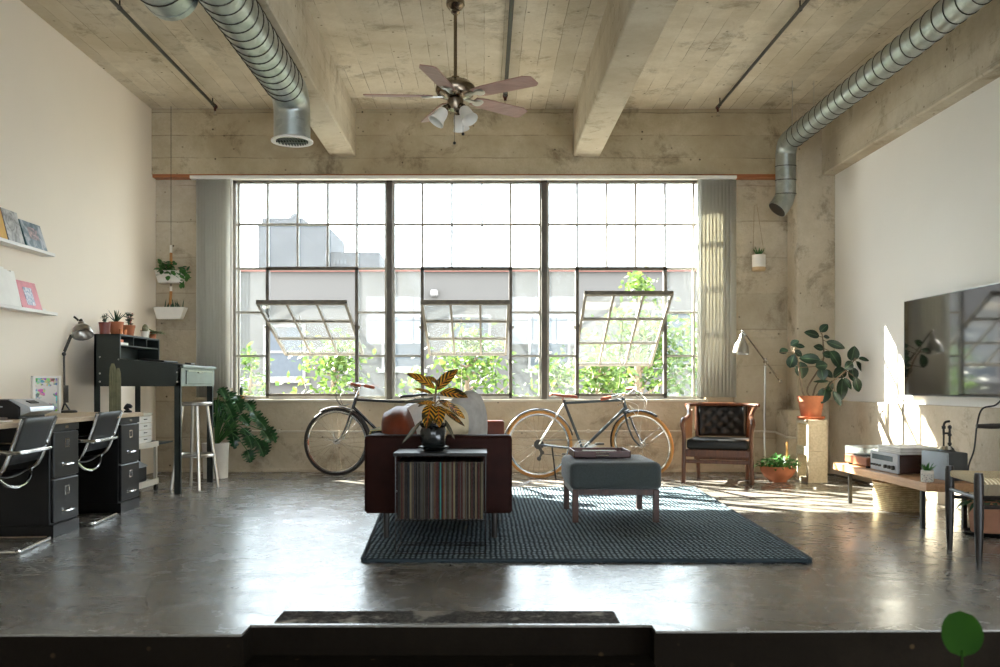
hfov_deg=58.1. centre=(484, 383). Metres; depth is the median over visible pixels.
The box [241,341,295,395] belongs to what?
leafy tree
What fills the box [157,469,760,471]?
baseboard
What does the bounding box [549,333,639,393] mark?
shrub
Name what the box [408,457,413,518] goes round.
record sleeve
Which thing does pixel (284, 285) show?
stucco building
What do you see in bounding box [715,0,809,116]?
pipe
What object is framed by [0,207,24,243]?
book
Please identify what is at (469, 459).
record sleeve
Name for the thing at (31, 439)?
chair
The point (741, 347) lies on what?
floor lamp
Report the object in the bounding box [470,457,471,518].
record sleeve
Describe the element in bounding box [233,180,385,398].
window
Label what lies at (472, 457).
record sleeve
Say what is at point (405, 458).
record sleeve
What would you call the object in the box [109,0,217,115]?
pipe
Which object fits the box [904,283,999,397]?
television
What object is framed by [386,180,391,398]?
mullion
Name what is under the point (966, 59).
ceiling beam
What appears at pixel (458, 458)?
record sleeve
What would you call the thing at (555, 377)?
leafy tree
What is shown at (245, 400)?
window sill
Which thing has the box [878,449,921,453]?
magazine
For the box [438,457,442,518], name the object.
record sleeve
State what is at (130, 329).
pot
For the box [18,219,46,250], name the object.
record cover
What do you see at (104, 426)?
chair
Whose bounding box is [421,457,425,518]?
record sleeve
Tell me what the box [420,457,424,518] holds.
record sleeve
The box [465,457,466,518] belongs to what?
record sleeve
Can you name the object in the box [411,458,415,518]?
record sleeve
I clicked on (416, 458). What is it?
record sleeve
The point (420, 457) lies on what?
record sleeve
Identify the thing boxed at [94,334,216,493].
desk
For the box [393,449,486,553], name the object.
rack
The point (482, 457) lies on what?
record sleeve
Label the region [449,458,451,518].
record sleeve
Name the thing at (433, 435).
plant
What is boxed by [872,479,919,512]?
wicker basket
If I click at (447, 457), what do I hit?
record sleeve
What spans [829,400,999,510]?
wall ledge
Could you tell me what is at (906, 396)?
power cable
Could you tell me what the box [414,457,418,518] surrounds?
record sleeve
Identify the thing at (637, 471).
cushion
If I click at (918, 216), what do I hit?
wall
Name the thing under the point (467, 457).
record sleeve
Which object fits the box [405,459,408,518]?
record sleeve
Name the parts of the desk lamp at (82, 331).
arm, arm, lamp shade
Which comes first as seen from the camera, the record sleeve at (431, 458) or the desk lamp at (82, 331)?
the record sleeve at (431, 458)
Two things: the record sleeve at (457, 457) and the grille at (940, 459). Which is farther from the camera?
the grille at (940, 459)
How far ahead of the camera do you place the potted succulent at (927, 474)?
5.82 m
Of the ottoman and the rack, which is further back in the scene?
the ottoman
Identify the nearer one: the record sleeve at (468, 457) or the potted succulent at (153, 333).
the record sleeve at (468, 457)
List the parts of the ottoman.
leg, leg, leg, leg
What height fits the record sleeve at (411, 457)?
0.312 m
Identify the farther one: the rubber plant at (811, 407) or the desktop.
the rubber plant at (811, 407)
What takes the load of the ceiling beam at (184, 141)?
attached to the wall at (761, 297)
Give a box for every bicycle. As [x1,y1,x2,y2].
[304,382,427,475]
[505,387,673,479]
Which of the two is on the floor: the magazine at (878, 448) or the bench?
the bench
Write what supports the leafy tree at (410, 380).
on the ground
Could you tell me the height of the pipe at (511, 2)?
0.139 m
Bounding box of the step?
[244,655,656,666]
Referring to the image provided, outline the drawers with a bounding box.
[137,413,152,443]
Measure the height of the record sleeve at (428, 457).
0.311 m
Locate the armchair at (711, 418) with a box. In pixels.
[680,402,759,484]
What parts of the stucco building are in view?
pane, pane, pane, pane, pane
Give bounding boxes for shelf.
[151,441,172,444]
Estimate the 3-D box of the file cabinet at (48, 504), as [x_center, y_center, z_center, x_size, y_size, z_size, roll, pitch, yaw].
[-2.954,0.594,5.680,0.691,0.693,0.360,0,0,0]
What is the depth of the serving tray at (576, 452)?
6.20 m
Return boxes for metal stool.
[170,402,219,489]
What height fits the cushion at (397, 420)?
0.388 m
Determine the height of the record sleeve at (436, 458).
0.309 m
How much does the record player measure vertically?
0.149 m
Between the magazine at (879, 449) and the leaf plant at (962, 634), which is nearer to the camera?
the leaf plant at (962, 634)
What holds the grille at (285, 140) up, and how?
attached to the spiral duct at (244, 23)
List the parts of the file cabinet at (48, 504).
drawer, drawer, handle, handle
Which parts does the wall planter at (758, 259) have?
pot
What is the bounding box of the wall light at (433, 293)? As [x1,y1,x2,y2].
[430,290,437,296]
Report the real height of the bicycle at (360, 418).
0.964 m
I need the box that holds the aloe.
[105,310,127,333]
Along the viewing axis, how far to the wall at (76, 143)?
7.59 m
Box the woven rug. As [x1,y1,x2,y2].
[360,486,812,562]
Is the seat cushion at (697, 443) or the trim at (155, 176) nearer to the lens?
the seat cushion at (697, 443)
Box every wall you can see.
[0,0,155,474]
[156,180,786,468]
[835,77,999,407]
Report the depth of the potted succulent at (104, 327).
7.72 m
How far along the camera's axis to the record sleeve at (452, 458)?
4.90 m
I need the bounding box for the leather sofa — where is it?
[365,403,511,537]
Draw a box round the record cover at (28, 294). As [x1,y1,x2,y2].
[16,280,41,309]
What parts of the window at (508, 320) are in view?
sash, opening frame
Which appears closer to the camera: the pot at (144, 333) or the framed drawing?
the framed drawing
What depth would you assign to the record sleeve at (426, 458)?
4.90 m
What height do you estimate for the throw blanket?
0.368 m
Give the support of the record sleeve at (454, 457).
in the rack
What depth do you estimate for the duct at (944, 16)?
7.08 m
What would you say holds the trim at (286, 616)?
on the floor
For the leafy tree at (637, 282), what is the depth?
14.97 m
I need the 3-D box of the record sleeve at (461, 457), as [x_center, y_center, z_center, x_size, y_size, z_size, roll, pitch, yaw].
[-0.134,0.580,5.053,0.004,0.311,0.312,0,0,0]
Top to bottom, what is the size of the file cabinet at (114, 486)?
0.693 m
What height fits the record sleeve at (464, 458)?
0.310 m
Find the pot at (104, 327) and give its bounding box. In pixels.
[98,322,110,333]
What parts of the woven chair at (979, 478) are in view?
leg, seat, leg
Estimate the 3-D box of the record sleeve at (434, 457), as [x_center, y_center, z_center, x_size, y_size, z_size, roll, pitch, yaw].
[-0.292,0.580,5.053,0.009,0.310,0.312,0,0,0]
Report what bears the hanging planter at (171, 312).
hanging from the hanging planter at (167, 275)
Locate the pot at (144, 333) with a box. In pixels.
[141,331,148,337]
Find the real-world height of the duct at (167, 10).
0.807 m
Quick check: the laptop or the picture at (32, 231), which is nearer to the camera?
the picture at (32, 231)
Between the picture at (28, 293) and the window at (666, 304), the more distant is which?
the window at (666, 304)
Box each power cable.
[902,396,906,444]
[967,400,999,492]
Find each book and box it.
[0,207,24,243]
[0,210,7,238]
[0,266,21,306]
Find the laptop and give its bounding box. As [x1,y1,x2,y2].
[137,358,177,362]
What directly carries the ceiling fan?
hanging from the ceiling
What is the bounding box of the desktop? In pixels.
[0,412,143,428]
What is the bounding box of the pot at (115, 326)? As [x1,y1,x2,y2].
[110,321,123,333]
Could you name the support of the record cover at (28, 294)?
on the ledge at (43, 312)
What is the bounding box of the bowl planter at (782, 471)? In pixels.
[755,442,800,481]
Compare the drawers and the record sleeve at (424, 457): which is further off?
the drawers
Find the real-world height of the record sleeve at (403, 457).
0.312 m
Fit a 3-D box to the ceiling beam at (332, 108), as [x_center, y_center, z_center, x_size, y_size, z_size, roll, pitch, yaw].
[-1.495,-2.657,2.500,0.270,0.526,14.000,0,0,0]
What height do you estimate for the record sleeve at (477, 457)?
0.313 m
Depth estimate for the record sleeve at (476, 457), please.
4.95 m
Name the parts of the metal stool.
leg, leg, seat, leg, leg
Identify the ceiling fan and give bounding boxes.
[363,0,537,144]
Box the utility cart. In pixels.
[139,441,158,490]
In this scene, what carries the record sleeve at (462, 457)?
in the rack
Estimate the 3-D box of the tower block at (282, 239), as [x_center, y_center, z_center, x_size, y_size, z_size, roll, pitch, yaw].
[-11.133,-3.505,64.500,8.000,16.890,9.000,0,0,0]
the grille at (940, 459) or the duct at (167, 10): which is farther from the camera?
the grille at (940, 459)
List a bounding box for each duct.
[140,0,197,20]
[198,0,312,147]
[769,0,991,216]
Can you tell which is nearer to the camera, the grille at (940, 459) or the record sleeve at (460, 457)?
the record sleeve at (460, 457)
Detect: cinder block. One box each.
[796,419,827,450]
[796,449,827,482]
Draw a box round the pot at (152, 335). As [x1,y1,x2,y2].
[149,332,155,338]
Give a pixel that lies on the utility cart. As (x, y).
(149, 482)
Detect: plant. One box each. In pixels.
[202,386,277,478]
[402,369,467,450]
[779,324,868,419]
[941,611,983,666]
[954,499,999,537]
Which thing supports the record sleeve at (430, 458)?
in the rack
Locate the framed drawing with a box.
[31,376,60,413]
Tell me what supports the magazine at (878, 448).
on the magazine at (879, 449)
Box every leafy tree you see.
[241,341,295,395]
[275,328,380,392]
[383,367,446,395]
[411,317,538,395]
[520,338,593,395]
[572,264,696,395]
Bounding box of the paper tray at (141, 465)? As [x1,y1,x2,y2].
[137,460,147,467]
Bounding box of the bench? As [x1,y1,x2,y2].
[833,463,973,528]
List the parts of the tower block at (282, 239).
tank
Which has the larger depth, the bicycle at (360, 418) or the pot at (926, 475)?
the bicycle at (360, 418)
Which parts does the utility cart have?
post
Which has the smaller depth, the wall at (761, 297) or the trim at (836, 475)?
the trim at (836, 475)
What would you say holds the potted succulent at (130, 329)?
on the desk
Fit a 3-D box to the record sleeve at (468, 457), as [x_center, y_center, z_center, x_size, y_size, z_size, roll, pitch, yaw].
[-0.093,0.580,5.055,0.009,0.311,0.312,0,0,0]
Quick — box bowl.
[760,464,796,481]
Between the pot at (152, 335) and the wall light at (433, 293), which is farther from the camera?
the wall light at (433, 293)
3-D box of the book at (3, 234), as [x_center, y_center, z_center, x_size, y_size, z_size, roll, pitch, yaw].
[-3.465,-1.158,6.302,0.085,0.261,0.316,0,0,0]
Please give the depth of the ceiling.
7.71 m
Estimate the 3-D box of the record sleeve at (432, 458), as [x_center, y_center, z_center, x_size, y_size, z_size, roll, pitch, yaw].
[-0.301,0.581,5.056,0.007,0.308,0.312,0,0,0]
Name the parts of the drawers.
drawer, drawer, drawer, drawer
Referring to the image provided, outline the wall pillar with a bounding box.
[776,104,834,474]
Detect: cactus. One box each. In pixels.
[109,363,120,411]
[141,327,148,337]
[239,387,243,397]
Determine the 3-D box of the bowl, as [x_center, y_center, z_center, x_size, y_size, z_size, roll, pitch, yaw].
[2.825,0.865,8.680,0.340,0.150,0.340,0,0,0]
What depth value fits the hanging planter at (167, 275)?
9.35 m
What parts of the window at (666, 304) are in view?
opening frame, sash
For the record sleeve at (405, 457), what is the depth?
4.90 m
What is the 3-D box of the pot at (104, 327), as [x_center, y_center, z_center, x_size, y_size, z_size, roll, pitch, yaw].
[-3.275,-0.479,7.750,0.100,0.100,0.100,0,0,0]
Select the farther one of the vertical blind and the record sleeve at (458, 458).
the vertical blind
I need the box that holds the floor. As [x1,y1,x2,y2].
[0,472,999,636]
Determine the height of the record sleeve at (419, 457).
0.312 m
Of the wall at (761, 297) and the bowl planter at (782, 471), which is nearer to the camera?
the bowl planter at (782, 471)
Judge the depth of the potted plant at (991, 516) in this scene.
5.53 m
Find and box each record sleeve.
[397,457,402,518]
[398,457,404,518]
[400,457,405,518]
[401,458,405,518]
[403,457,408,518]
[404,462,404,518]
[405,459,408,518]
[407,457,412,518]
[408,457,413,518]
[409,459,412,518]
[410,457,415,518]
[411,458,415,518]
[413,458,416,518]
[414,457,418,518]
[415,457,419,518]
[416,457,420,518]
[417,457,421,518]
[418,457,422,518]
[419,458,422,518]
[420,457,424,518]
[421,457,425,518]
[423,458,426,518]
[424,457,428,518]
[425,457,429,518]
[427,458,430,518]
[428,458,431,518]
[429,458,432,518]
[430,457,434,518]
[432,457,436,518]
[434,458,436,518]
[436,457,438,518]
[437,457,440,518]
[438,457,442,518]
[440,457,443,518]
[441,458,443,518]
[442,458,444,518]
[443,457,446,518]
[445,457,447,518]
[446,457,448,518]
[447,458,449,518]
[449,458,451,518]
[451,458,452,518]
[452,457,454,518]
[453,457,456,518]
[455,457,457,518]
[456,458,458,518]
[458,457,460,518]
[460,457,461,518]
[461,457,463,518]
[463,458,464,518]
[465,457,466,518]
[466,457,467,518]
[467,457,469,518]
[469,459,469,518]
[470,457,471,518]
[471,457,472,518]
[473,457,474,518]
[474,457,475,518]
[475,457,476,518]
[477,457,477,518]
[478,458,479,518]
[480,457,480,518]
[481,457,482,518]
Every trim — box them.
[152,174,774,179]
[251,429,795,438]
[274,611,619,622]
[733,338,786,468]
[828,473,872,485]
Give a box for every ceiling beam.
[152,109,790,173]
[257,0,355,156]
[573,0,677,156]
[822,0,999,174]
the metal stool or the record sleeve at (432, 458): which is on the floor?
the metal stool
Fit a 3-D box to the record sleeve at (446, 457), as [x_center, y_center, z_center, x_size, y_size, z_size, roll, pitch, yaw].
[-0.224,0.580,5.054,0.005,0.312,0.312,0,0,0]
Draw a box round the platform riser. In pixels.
[0,627,999,666]
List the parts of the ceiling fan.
blade, blade, blade, lamp shade, pull chain, lamp shade, lamp shade, blade, blade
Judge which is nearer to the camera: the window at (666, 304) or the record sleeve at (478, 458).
the record sleeve at (478, 458)
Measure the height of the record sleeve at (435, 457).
0.311 m
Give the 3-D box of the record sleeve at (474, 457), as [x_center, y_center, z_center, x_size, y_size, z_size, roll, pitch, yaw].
[-0.060,0.580,5.055,0.005,0.311,0.312,0,0,0]
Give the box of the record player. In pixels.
[845,445,877,467]
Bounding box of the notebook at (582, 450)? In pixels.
[582,450,615,450]
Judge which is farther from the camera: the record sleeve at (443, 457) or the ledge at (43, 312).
the ledge at (43, 312)
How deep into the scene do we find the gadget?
6.79 m
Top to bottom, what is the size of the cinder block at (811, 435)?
0.298 m
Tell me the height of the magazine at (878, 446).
0.006 m
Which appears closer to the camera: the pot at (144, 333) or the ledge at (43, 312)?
the ledge at (43, 312)
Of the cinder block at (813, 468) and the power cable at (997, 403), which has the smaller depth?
the power cable at (997, 403)
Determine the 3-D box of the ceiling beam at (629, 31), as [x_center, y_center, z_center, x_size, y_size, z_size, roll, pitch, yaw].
[1.070,-2.657,2.500,0.280,0.526,14.000,0,0,0]
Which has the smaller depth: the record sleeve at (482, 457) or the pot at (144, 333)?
the record sleeve at (482, 457)
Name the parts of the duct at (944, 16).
hanger rod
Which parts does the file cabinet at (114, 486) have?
drawer, drawer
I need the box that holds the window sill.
[244,399,707,401]
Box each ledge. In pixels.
[0,237,54,256]
[0,303,57,315]
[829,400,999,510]
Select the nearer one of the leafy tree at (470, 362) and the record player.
the record player
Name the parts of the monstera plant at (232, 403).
pot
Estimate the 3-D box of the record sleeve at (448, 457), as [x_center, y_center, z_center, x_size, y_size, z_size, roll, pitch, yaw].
[-0.210,0.580,5.053,0.005,0.312,0.312,0,0,0]
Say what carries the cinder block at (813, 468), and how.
on the floor
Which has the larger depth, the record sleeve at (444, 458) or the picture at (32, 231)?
the picture at (32, 231)
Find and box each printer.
[0,399,53,418]
[137,460,147,482]
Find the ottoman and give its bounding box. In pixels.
[561,455,660,522]
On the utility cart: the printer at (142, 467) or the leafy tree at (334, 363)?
the printer at (142, 467)
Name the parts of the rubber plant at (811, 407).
pot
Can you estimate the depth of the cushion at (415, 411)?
5.71 m
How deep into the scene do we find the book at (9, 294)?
6.53 m
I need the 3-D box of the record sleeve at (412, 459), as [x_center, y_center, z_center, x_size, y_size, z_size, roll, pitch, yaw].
[-0.410,0.580,5.052,0.003,0.311,0.312,0,0,0]
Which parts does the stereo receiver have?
panel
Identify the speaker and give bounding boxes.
[922,450,967,480]
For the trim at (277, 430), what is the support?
attached to the wall at (761, 297)
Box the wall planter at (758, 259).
[752,205,765,271]
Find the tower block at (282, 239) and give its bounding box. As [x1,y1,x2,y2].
[258,213,384,266]
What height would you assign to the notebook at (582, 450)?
0.012 m
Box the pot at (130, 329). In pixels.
[123,325,135,335]
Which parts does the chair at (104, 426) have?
seat, arm rail, backrest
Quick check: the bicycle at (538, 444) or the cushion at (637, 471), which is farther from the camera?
the bicycle at (538, 444)
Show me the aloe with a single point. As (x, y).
(115, 326)
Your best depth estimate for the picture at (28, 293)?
6.82 m
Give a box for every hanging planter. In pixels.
[153,245,190,288]
[153,286,187,318]
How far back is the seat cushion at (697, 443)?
8.49 m
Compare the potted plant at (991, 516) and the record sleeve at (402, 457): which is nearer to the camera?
the record sleeve at (402, 457)
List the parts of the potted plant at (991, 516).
pot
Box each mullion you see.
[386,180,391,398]
[541,180,546,398]
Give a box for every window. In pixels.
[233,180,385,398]
[392,180,540,398]
[547,180,702,398]
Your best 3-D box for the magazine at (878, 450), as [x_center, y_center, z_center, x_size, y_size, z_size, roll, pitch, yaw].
[3.049,0.491,6.452,0.300,0.006,0.364,0,0,0]
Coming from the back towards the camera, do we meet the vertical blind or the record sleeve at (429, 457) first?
the vertical blind
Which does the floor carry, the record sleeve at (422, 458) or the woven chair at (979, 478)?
the woven chair at (979, 478)
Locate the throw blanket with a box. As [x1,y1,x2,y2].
[369,427,381,434]
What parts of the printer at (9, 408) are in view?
control panel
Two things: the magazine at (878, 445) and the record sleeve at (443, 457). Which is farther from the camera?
the magazine at (878, 445)
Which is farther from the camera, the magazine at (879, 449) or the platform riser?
the magazine at (879, 449)
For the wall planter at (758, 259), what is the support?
attached to the wall at (761, 297)
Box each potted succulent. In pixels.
[98,313,110,333]
[123,312,135,335]
[149,329,164,338]
[920,463,934,481]
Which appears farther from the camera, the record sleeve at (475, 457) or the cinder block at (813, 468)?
the cinder block at (813, 468)
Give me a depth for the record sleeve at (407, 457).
4.90 m
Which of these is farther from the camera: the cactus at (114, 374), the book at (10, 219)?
the cactus at (114, 374)
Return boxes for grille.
[271,134,312,147]
[922,450,948,479]
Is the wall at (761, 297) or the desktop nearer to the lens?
the desktop
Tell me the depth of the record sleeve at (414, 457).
4.90 m
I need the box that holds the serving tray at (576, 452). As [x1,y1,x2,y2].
[569,447,630,457]
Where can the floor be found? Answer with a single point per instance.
(226, 560)
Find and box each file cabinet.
[0,422,78,537]
[76,416,139,513]
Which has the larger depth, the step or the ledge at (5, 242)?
the ledge at (5, 242)
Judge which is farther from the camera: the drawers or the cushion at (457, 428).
the drawers
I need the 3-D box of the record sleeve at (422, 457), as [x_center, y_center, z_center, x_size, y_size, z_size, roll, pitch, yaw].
[-0.361,0.580,5.055,0.006,0.310,0.312,0,0,0]
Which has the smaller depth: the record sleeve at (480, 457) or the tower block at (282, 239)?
the record sleeve at (480, 457)
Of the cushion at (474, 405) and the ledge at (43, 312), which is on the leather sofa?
the cushion at (474, 405)
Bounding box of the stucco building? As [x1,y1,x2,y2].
[241,270,696,395]
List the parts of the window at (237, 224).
sash, opening frame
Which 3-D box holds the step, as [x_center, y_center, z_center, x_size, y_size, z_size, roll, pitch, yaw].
[-0.133,1.230,3.118,1.565,0.340,0.835,0,0,0]
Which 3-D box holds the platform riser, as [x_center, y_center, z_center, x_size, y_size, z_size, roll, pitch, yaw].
[0.050,1.175,3.643,7.500,0.450,0.515,0,0,0]
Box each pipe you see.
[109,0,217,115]
[503,0,513,102]
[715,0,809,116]
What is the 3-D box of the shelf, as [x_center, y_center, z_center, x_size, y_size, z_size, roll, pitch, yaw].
[-3.140,0.560,8.170,0.320,0.040,0.860,0,0,0]
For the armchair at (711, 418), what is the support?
on the floor
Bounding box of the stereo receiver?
[870,450,921,473]
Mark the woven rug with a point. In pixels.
(693, 526)
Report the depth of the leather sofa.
5.30 m
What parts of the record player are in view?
platter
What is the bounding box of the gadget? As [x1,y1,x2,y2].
[124,403,132,411]
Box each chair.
[0,415,57,554]
[78,410,122,525]
[945,423,999,564]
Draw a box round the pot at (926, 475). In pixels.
[921,470,933,481]
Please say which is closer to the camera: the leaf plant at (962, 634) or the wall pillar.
the leaf plant at (962, 634)
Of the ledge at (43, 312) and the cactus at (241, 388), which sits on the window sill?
the cactus at (241, 388)
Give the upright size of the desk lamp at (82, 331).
0.727 m
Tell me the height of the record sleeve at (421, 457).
0.313 m
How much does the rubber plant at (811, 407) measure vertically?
0.916 m
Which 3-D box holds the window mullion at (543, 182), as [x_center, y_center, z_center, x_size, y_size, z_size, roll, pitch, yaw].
[0.637,-1.024,9.732,0.060,2.373,0.155,0,0,0]
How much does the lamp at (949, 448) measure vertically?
0.206 m
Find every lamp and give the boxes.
[61,316,93,412]
[733,329,781,477]
[938,420,955,451]
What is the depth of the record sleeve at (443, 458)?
4.90 m
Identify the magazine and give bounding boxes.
[878,445,937,449]
[878,446,921,450]
[878,448,921,451]
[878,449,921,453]
[878,450,921,454]
[879,445,938,448]
[879,449,921,452]
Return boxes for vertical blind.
[190,175,736,396]
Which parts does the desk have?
leg, leg, leg, panel, drawer, leg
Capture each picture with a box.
[23,287,35,305]
[27,226,39,240]
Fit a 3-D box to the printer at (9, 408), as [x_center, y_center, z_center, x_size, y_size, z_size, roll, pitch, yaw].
[-3.018,0.152,5.565,0.564,0.120,0.330,0,0,0]
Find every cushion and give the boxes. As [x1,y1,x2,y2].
[381,406,416,433]
[407,399,441,433]
[442,404,468,433]
[451,390,487,433]
[561,455,660,488]
[687,436,748,450]
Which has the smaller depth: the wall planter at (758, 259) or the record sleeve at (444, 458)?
the record sleeve at (444, 458)
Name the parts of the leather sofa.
leg, arm, leg, arm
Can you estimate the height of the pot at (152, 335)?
0.070 m
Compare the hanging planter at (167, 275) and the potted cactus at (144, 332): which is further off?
the hanging planter at (167, 275)
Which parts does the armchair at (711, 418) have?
leg, arm, panel, leg, seat rail, rail, backrest, leg, leg, arm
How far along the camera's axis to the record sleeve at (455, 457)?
4.90 m
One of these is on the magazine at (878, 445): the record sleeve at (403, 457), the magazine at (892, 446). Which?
the magazine at (892, 446)
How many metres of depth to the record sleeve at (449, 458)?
4.90 m
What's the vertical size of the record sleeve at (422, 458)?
0.310 m
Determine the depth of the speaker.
5.92 m
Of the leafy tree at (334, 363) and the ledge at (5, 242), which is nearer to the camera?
the ledge at (5, 242)
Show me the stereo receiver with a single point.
(883, 461)
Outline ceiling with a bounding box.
[20,0,939,108]
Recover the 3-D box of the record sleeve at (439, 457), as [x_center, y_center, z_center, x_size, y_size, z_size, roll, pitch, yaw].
[-0.260,0.580,5.055,0.007,0.311,0.312,0,0,0]
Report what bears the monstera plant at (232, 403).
on the floor
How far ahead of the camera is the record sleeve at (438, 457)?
4.90 m
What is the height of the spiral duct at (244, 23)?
0.511 m

